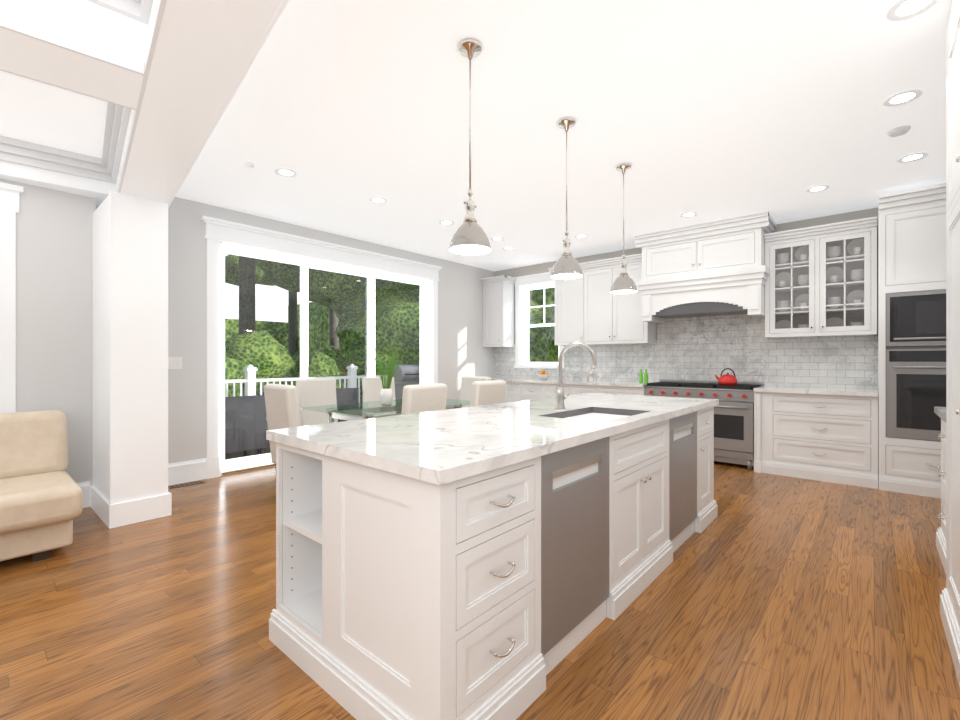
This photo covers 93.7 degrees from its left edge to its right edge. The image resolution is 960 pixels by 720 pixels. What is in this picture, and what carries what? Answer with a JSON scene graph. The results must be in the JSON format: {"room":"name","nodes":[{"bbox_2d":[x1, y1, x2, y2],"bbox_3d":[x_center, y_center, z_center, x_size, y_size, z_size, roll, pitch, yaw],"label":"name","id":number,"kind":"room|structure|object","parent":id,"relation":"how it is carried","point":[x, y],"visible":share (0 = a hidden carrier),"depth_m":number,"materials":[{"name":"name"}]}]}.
{"room":"kitchen","nodes":[
{"label":"kitchen","id":0,"kind":"room"},
{"bbox_2d":[0,179,493,485],"bbox_3d":[-3.270,-0.245,4.178,0.500,2.950,11.250,0,0,41],"label":"wall","id":1,"kind":"structure","parent":0,"point":[54,299],"depth_m":3.79,"materials":[{"name":"white paint"}]},
{"bbox_2d":[0,182,22,412],"bbox_3d":[-3.958,-0.050,2.971,0.050,2.560,1.325,0,0,41],"label":"door frame","id":2,"kind":"structure","parent":1,"relation":"attached to","point":[9,201],"depth_m":3.41,"materials":[{"name":"white wood"}]},
{"bbox_2d":[77,481,89,507],"bbox_3d":[-5.022,1.125,1.772,0.024,0.210,5.320,0,0,41],"label":"baseboard","id":3,"kind":"structure","parent":1,"relation":"attached to","point":[85,486],"depth_m":3.75,"materials":[{"name":"white wood"}]},
{"bbox_2d":[168,458,206,485],"bbox_3d":[-3.020,1.125,4.447,0.024,0.210,0.565,0,0,41],"label":"baseboard","id":4,"kind":"structure","parent":1,"relation":"attached to","point":[186,471],"depth_m":4.53,"materials":[{"name":"white wood"}]},
{"bbox_2d":[201,215,441,478],"bbox_3d":[-1.831,-0.117,5.969,0.315,2.715,3.380,0,0,41],"label":"door frame","id":5,"kind":"structure","parent":1,"relation":"attached to","point":[222,237],"depth_m":5.37,"materials":[{"name":"white wood"}]},
{"bbox_2d":[0,0,951,270],"bbox_3d":[-0.899,-1.663,2.143,6.750,0.155,11.300,0,0,41],"label":"ceiling","id":6,"kind":"structure","parent":0,"point":[348,118],"depth_m":3.02,"materials":[{"name":"white paint"}]},
{"bbox_2d":[0,0,148,206],"bbox_3d":[-3.303,-1.429,-0.004,5.390,0.382,6.200,0,0,-42],"label":"coffered ceiling","id":7,"kind":"structure","parent":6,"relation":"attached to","point":[96,49],"depth_m":1.92,"materials":[{"name":"white paint"}]},
{"bbox_2d":[102,0,288,207],"bbox_3d":[-1.189,-1.429,1.873,0.455,0.382,6.200,0,0,-42],"label":"beam","id":8,"kind":"structure","parent":6,"relation":"attached to","point":[201,55],"depth_m":2.05,"materials":[{"name":"white paint"}]},
{"bbox_2d":[449,38,490,254],"bbox_3d":[-0.051,-1.094,2.327,0.220,1.052,0.220,0,0,41],"label":"pendant light","id":9,"kind":"object","parent":6,"relation":"hanging from","point":[470,237],"visible":1,"depth_m":2.30,"materials":[{"name":"silver metal"}]},
{"bbox_2d":[550,117,582,278],"bbox_3d":[0.589,-1.094,3.061,0.220,1.052,0.220,0,0,41],"label":"pendant light","id":10,"kind":"object","parent":6,"relation":"hanging from","point":[566,265],"visible":1,"depth_m":3.03,"materials":[{"name":"silver metal"}]},
{"bbox_2d":[610,163,636,293],"bbox_3d":[1.201,-1.094,3.762,0.220,1.052,0.220,0,0,41],"label":"pendant light","id":11,"kind":"object","parent":6,"relation":"hanging from","point":[623,282],"visible":1,"depth_m":3.73,"materials":[{"name":"silver metal"}]},
{"bbox_2d":[0,461,959,719],"bbox_3d":[-0.899,1.257,2.143,6.750,0.066,11.300,0,0,41],"label":"floor","id":12,"kind":"structure","parent":0,"point":[763,596],"depth_m":2.10,"materials":[{"name":"brown wood"}]},
{"bbox_2d":[0,410,82,561],"bbox_3d":[-3.569,0.795,2.296,0.976,0.870,2.220,0,0,41],"label":"sofa","id":13,"kind":"object","parent":12,"relation":"on","point":[41,500],"visible":1,"depth_m":2.82,"materials":[{"name":"beige fabric"}]},
{"bbox_2d":[90,190,171,528],"bbox_3d":[-2.959,-0.005,3.761,1.018,2.470,0.386,0,0,41],"label":"pillar","id":14,"kind":"structure","parent":12,"relation":"on","point":[130,359],"depth_m":3.44,"materials":[{"name":"white paint"}]},
{"bbox_2d":[264,384,299,467],"bbox_3d":[-1.579,0.721,4.063,0.460,1.019,0.561,0,0,41],"label":"dining chair","id":15,"kind":"object","parent":12,"relation":"on","point":[282,406],"visible":0.23,"depth_m":3.81,"materials":[{"name":"fabric"}]},
{"bbox_2d":[296,378,337,425],"bbox_3d":[-1.699,0.721,4.991,0.561,1.019,0.460,0,0,41],"label":"dining chair","id":16,"kind":"object","parent":12,"relation":"on","point":[318,392],"visible":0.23,"depth_m":5.06,"materials":[{"name":"fabric"}]},
{"bbox_2d":[362,376,395,415],"bbox_3d":[-1.134,0.721,5.639,0.561,1.019,0.460,0,0,41],"label":"dining chair","id":17,"kind":"object","parent":12,"relation":"on","point":[371,387],"visible":0.17,"depth_m":5.66,"materials":[{"name":"fabric"}]},
{"bbox_2d":[301,399,468,422],"bbox_3d":[-0.889,0.855,4.855,1.000,0.750,1.700,0,0,41],"label":"dining table","id":18,"kind":"object","parent":12,"relation":"on","point":[349,415],"visible":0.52,"depth_m":4.59,"materials":[{"name":"clear glass"}]},
{"bbox_2d":[365,340,404,405],"bbox_3d":[-0.984,0.132,4.740,0.432,0.695,0.444,0,0,41],"label":"potted plant","id":19,"kind":"object","parent":18,"relation":"on","point":[386,395],"visible":1,"depth_m":4.71,"materials":[{"name":"white"}]},
{"bbox_2d":[401,383,447,414],"bbox_3d":[-0.643,0.721,4.070,0.561,1.019,0.460,0,0,41],"label":"dining chair","id":20,"kind":"object","parent":12,"relation":"on","point":[419,398],"visible":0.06,"depth_m":3.85,"materials":[{"name":"fabric"}]},
{"bbox_2d":[460,376,491,407],"bbox_3d":[-0.198,0.721,5.646,0.460,1.019,0.561,0,0,41],"label":"dining chair","id":21,"kind":"object","parent":12,"relation":"on","point":[466,385],"visible":0.1,"depth_m":5.83,"materials":[{"name":"fabric"}]},
{"bbox_2d":[470,380,505,406],"bbox_3d":[-0.078,0.721,4.718,0.561,1.019,0.460,0,0,41],"label":"dining chair","id":22,"kind":"object","parent":12,"relation":"on","point":[487,392],"visible":0.17,"depth_m":4.49,"materials":[{"name":"fabric"}]},
{"bbox_2d":[266,402,718,719],"bbox_3d":[0.475,0.790,2.756,1.098,0.880,3.014,0,0,41],"label":"kitchen island","id":23,"kind":"object","parent":12,"relation":"on","point":[499,561],"depth_m":1.64,"materials":[{"name":"white wood"}]},
{"bbox_2d":[266,394,717,481],"bbox_3d":[0.470,0.330,2.761,1.100,0.040,3.030,0,0,41],"label":"island countertop","id":24,"kind":"structure","parent":23,"relation":"on","point":[439,444],"depth_m":1.92,"materials":[{"name":"white stone"}]},
{"bbox_2d":[554,342,597,409],"bbox_3d":[0.608,0.099,2.808,0.262,0.422,0.150,0,0,41],"label":"faucet","id":25,"kind":"object","parent":24,"relation":"on","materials":[{"name":"silver metal"}]},
{"bbox_2d":[542,406,649,421],"bbox_3d":[0.681,0.447,2.623,0.424,0.270,0.684,0,0,41],"label":"sink","id":26,"kind":"object","parent":24,"relation":"in","point":[587,413],"depth_m":2.82,"materials":[{"name":"silver metal"}]},
{"bbox_2d":[644,380,763,469],"bbox_3d":[2.748,0.752,5.585,1.220,0.955,0.658,0,0,41],"label":"range","id":27,"kind":"object","parent":12,"relation":"on","point":[734,426],"visible":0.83,"depth_m":5.17,"materials":[{"name":"silver metal"}]},
{"bbox_2d":[715,368,737,384],"bbox_3d":[2.919,0.196,5.341,0.245,0.202,0.204,0,0,41],"label":"kettle","id":28,"kind":"object","parent":27,"relation":"on","point":[727,379],"visible":1,"depth_m":5.27,"materials":[{"name":"red metal"}]},
{"bbox_2d":[490,183,945,497],"bbox_3d":[2.288,-0.160,5.972,6.011,2.780,0.711,0,0,41],"label":"base cabinet","id":29,"kind":"object","parent":12,"relation":"on","point":[884,436],"visible":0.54,"depth_m":4.23,"materials":[{"name":"white wood"}]},
{"bbox_2d":[536,370,551,378],"bbox_3d":[1.021,0.232,7.196,0.250,0.155,0.250,0,0,41],"label":"fruit bowl","id":30,"kind":"object","parent":29,"relation":"on","point":[542,375],"visible":1,"depth_m":7.15,"materials":[{"name":"white ceramic"}]},
{"bbox_2d":[639,369,642,382],"bbox_3d":[2.199,0.215,6.142,0.046,0.187,0.046,0,0,26],"label":"bottle","id":31,"kind":"object","parent":29,"relation":"on","point":[641,375],"depth_m":6.12,"materials":[{"name":"green glass"}]},
{"bbox_2d":[644,369,647,382],"bbox_3d":[2.251,0.215,6.096,0.046,0.187,0.046,0,0,26],"label":"bottle","id":32,"kind":"object","parent":29,"relation":"on","point":[645,378],"depth_m":6.08,"materials":[{"name":"green glass"}]},
{"bbox_2d":[934,406,945,572],"bbox_3d":[2.912,0.770,2.358,0.684,0.920,1.126,0,0,41],"label":"base cabinet","id":33,"kind":"object","parent":12,"relation":"on","point":[940,412],"visible":0.4,"depth_m":2.84,"materials":[{"name":"white wood"}]},
{"bbox_2d":[940,0,959,675],"bbox_3d":[2.295,-0.193,1.676,0.717,2.846,0.704,0,0,41],"label":"tall cabinet","id":34,"kind":"object","parent":12,"relation":"on","point":[950,605],"depth_m":2.04,"materials":[{"name":"white wood"}]},
{"bbox_2d":[494,207,877,389],"bbox_3d":[2.791,-0.245,6.182,6.500,2.950,0.262,0,0,41],"label":"wall","id":35,"kind":"structure","parent":0,"point":[741,346],"depth_m":5.72,"materials":[{"name":"grey tile"}]},
{"bbox_2d":[481,276,515,346],"bbox_3d":[0.318,-0.830,7.937,0.456,1.200,0.341,0,0,41],"label":"upper cabinet","id":36,"kind":"object","parent":35,"relation":"attached to","point":[498,291],"depth_m":7.81,"materials":[{"name":"white wood"}]},
{"bbox_2d":[514,272,564,368],"bbox_3d":[1.064,-0.655,7.663,1.010,1.590,0.300,0,0,41],"label":"window","id":37,"kind":"structure","parent":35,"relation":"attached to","point":[524,285],"depth_m":7.83,"materials":[{"name":"white wood"}]},
{"bbox_2d":[555,278,587,345],"bbox_3d":[1.477,-0.830,6.942,0.560,1.200,0.316,0,0,41],"label":"upper cabinet","id":38,"kind":"object","parent":35,"relation":"attached to","point":[567,291],"depth_m":6.87,"materials":[{"name":"white wood"}]},
{"bbox_2d":[580,260,607,344],"bbox_3d":[1.813,-0.830,6.650,0.570,1.200,0.316,0,0,41],"label":"upper cabinet","id":39,"kind":"object","parent":35,"relation":"attached to","point":[594,280],"depth_m":6.57,"materials":[{"name":"white wood"}]},
{"bbox_2d":[608,254,655,343],"bbox_3d":[2.148,-0.830,6.357,0.560,1.200,0.316,0,0,41],"label":"upper cabinet","id":40,"kind":"object","parent":35,"relation":"attached to","point":[631,316],"depth_m":6.21,"materials":[{"name":"white wood"}]},
{"bbox_2d":[640,228,703,287],"bbox_3d":[2.569,-1.329,5.850,0.733,0.578,0.526,0,0,41],"label":"upper cabinet","id":41,"kind":"object","parent":35,"relation":"attached to","point":[664,255],"depth_m":5.68,"materials":[{"name":"white wood"}]},
{"bbox_2d":[688,212,771,279],"bbox_3d":[3.028,-1.329,5.450,0.733,0.578,0.526,0,0,41],"label":"upper cabinet","id":42,"kind":"object","parent":35,"relation":"attached to","point":[732,249],"depth_m":5.20,"materials":[{"name":"white wood"}]},
{"label":"outside","id":43,"kind":"structure","parent":0,"visible":0},
{"bbox_2d":[226,440,270,458],"bbox_3d":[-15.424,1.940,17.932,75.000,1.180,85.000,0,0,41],"label":"deck","id":44,"kind":"object","parent":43,"point":[241,454],"depth_m":6.50,"materials":[{"name":"grey wood"}]},
{"bbox_2d":[239,256,255,334],"bbox_3d":[-8.210,-6.077,16.391,10.034,17.215,10.263,0,0,41],"label":"tree","id":45,"kind":"object","parent":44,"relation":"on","point":[246,326],"depth_m":15.92,"materials":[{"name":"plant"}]},
{"bbox_2d":[225,254,297,357],"bbox_3d":[-10.755,-7.049,28.131,10.702,19.164,10.043,0,0,41],"label":"tree","id":46,"kind":"object","parent":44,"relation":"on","point":[292,319],"depth_m":27.48,"materials":[{"name":"green plant"}]},
{"bbox_2d":[225,388,358,459],"bbox_3d":[-3.212,0.889,6.337,2.030,0.920,2.979,0,0,41],"label":"dining set","id":47,"kind":"object","parent":44,"relation":"on","point":[241,427],"depth_m":5.35,"materials":[{"name":"grey"}]},
{"bbox_2d":[255,258,338,350],"bbox_3d":[-6.746,-5.771,20.422,8.420,16.607,9.824,0,0,41],"label":"tree","id":48,"kind":"object","parent":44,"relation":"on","point":[335,338],"depth_m":20.77,"materials":[{"name":"green plant"}]},
{"bbox_2d":[225,364,381,418],"bbox_3d":[-3.717,0.715,9.598,0.200,1.270,11.550,0,0,41],"label":"railing","id":49,"kind":"object","parent":44,"relation":"on","point":[350,370],"depth_m":8.95,"materials":[{"name":"white wood"}]},
{"bbox_2d":[225,331,402,415],"bbox_3d":[-1.873,0.977,16.026,5.507,4.952,37.832,0,0,41],"label":"hedge","id":50,"kind":"object","parent":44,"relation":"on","point":[261,343],"depth_m":11.66,"materials":[{"name":"green plant"}]},
{"bbox_2d":[272,262,419,319],"bbox_3d":[-4.926,-2.703,15.712,9.293,10.472,9.753,0,0,41],"label":"tree","id":51,"kind":"object","parent":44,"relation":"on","point":[360,280],"depth_m":15.78,"materials":[{"name":"green plant"}]},
{"bbox_2d":[391,364,419,412],"bbox_3d":[-1.673,0.725,10.847,0.600,1.249,1.700,0,0,41],"label":"grill","id":52,"kind":"object","parent":44,"relation":"on","point":[401,371],"depth_m":10.49,"materials":[{"name":"silver metal"}]},
{"bbox_2d":[225,319,287,350],"bbox_3d":[-20.878,0.130,29.326,0.200,6.200,105.000,0,0,41],"label":"foliage","id":53,"kind":"object","parent":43,"point":[259,327],"depth_m":34.57,"materials":[{"name":"green plant"}]},
{"bbox_2d":[288,284,557,365],"bbox_3d":[-4.535,-0.520,20.527,36.000,7.500,9.173,0,0,41],"label":"foliage","id":54,"kind":"object","parent":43,"point":[538,317],"depth_m":13.77,"materials":[{"name":"green plant"}]}
]}

